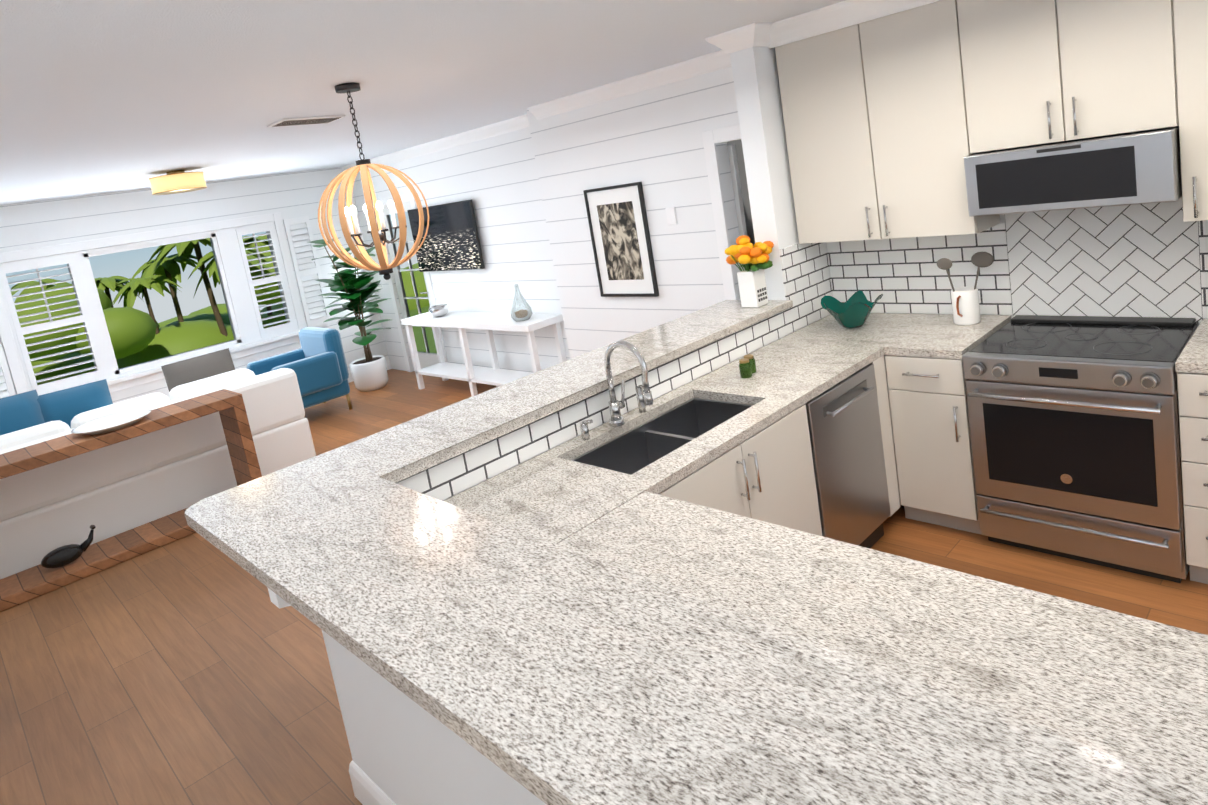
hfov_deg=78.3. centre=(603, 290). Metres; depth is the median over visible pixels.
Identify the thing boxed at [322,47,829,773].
wall
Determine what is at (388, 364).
baseboard
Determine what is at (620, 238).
picture frame
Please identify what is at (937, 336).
countertop
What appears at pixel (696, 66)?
crown molding
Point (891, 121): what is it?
upper cabinet
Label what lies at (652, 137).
wall
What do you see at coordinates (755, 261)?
flower vase
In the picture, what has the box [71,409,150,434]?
tray
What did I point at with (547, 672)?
bar
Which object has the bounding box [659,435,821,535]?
base cabinet
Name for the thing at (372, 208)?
orb chandelier
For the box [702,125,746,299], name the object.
door frame
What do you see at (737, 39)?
crown molding
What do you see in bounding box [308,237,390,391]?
fiddle leaf fig
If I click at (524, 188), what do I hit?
wall
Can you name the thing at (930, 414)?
base cabinet
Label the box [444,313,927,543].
countertop
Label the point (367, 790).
baseboard
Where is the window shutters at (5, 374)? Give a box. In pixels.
[0,341,15,398]
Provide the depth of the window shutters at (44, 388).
7.11 m
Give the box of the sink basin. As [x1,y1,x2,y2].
[572,398,752,474]
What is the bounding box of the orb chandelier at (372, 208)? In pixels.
[318,83,428,279]
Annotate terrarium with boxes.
[510,284,532,321]
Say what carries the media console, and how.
on the floor
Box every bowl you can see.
[428,304,448,316]
[821,290,882,328]
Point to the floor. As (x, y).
(194, 669)
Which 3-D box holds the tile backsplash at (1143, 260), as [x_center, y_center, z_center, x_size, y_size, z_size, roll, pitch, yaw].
[2.084,-0.141,3.698,0.009,0.602,2.048,-17,12,-43]
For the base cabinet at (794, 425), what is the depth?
3.60 m
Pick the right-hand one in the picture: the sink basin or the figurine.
the sink basin
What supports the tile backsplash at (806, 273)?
attached to the wall at (761, 124)
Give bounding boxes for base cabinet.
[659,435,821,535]
[768,355,902,516]
[887,355,981,534]
[1177,372,1207,583]
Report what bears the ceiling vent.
in the ceiling
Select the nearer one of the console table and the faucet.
the faucet
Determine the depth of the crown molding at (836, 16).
3.74 m
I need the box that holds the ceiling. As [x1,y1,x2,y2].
[0,0,844,205]
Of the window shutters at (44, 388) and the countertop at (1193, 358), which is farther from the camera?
the window shutters at (44, 388)
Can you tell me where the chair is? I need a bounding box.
[246,327,351,409]
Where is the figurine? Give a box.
[41,525,95,567]
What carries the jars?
on the countertop at (548, 496)
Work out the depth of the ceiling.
3.41 m
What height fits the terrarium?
0.330 m
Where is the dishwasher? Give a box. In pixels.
[805,363,890,548]
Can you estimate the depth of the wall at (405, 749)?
2.12 m
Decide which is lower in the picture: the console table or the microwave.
the console table
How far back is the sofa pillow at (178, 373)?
6.11 m
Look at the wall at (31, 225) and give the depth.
7.97 m
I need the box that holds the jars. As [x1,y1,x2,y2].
[739,354,756,377]
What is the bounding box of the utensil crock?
[937,252,993,324]
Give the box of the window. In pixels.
[0,212,305,395]
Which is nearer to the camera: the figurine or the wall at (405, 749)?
the wall at (405, 749)
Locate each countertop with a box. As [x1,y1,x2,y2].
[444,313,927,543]
[556,481,1207,790]
[884,314,1011,358]
[1175,319,1207,373]
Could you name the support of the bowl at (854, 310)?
on the countertop at (548, 496)
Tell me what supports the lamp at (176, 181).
attached to the ceiling
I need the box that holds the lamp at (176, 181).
[148,170,206,194]
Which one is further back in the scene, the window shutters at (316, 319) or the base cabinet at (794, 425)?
the window shutters at (316, 319)
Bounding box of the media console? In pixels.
[401,311,566,396]
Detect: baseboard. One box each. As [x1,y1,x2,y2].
[348,359,391,382]
[349,761,395,804]
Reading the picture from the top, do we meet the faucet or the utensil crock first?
the utensil crock
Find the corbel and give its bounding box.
[267,587,290,608]
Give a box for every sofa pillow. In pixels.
[0,379,112,434]
[161,348,234,391]
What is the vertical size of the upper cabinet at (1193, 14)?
1.125 m
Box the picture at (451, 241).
[407,199,484,271]
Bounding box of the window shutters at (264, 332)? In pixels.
[236,224,295,337]
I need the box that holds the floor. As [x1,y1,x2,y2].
[0,369,1207,804]
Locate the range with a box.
[962,315,1199,582]
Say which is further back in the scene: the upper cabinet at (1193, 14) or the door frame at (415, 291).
the door frame at (415, 291)
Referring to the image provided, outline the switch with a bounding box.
[665,207,677,224]
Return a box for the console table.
[0,389,261,611]
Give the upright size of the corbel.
0.296 m
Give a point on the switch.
(671, 215)
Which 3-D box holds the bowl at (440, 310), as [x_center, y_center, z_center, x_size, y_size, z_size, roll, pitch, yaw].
[-1.745,0.216,7.871,0.220,0.110,0.220,-17,12,-43]
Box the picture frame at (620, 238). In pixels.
[583,182,658,296]
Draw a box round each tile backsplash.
[396,242,835,500]
[828,197,1207,323]
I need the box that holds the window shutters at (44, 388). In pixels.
[0,256,105,394]
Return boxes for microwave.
[964,126,1181,216]
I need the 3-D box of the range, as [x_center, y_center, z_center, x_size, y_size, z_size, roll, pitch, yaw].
[2.151,0.657,3.320,0.746,0.935,0.758,-17,12,-43]
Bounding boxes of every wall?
[0,167,387,403]
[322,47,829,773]
[334,639,546,804]
[352,127,567,371]
[527,66,1207,359]
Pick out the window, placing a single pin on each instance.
(162, 301)
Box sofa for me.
[0,368,315,578]
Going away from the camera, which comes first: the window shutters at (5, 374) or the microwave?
the microwave
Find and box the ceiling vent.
[267,115,344,126]
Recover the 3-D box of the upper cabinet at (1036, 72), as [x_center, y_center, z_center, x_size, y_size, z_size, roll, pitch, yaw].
[2.019,-1.037,3.223,0.324,0.748,0.775,-17,12,-43]
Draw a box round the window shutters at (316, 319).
[283,216,331,326]
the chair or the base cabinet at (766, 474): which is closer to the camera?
the base cabinet at (766, 474)
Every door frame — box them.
[376,193,447,371]
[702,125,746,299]
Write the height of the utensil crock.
0.356 m
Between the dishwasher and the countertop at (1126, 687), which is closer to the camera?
the countertop at (1126, 687)
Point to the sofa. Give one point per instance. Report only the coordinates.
(109, 491)
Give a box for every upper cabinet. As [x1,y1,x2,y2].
[775,0,999,243]
[959,0,1182,154]
[1175,0,1207,221]
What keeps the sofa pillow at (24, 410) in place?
on the sofa
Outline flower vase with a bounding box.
[725,235,773,307]
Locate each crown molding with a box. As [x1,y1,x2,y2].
[342,114,528,171]
[526,56,730,123]
[702,28,749,59]
[750,0,940,48]
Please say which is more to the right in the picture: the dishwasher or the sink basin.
the dishwasher
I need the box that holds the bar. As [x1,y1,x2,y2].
[185,300,1207,804]
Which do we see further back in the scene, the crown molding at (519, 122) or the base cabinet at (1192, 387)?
the crown molding at (519, 122)
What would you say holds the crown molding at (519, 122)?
attached to the wall at (524, 188)
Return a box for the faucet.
[580,341,652,440]
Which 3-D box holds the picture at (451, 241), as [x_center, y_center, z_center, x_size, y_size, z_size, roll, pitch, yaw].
[-1.679,-0.563,7.877,0.075,0.700,1.230,-17,12,-43]
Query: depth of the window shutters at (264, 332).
8.48 m

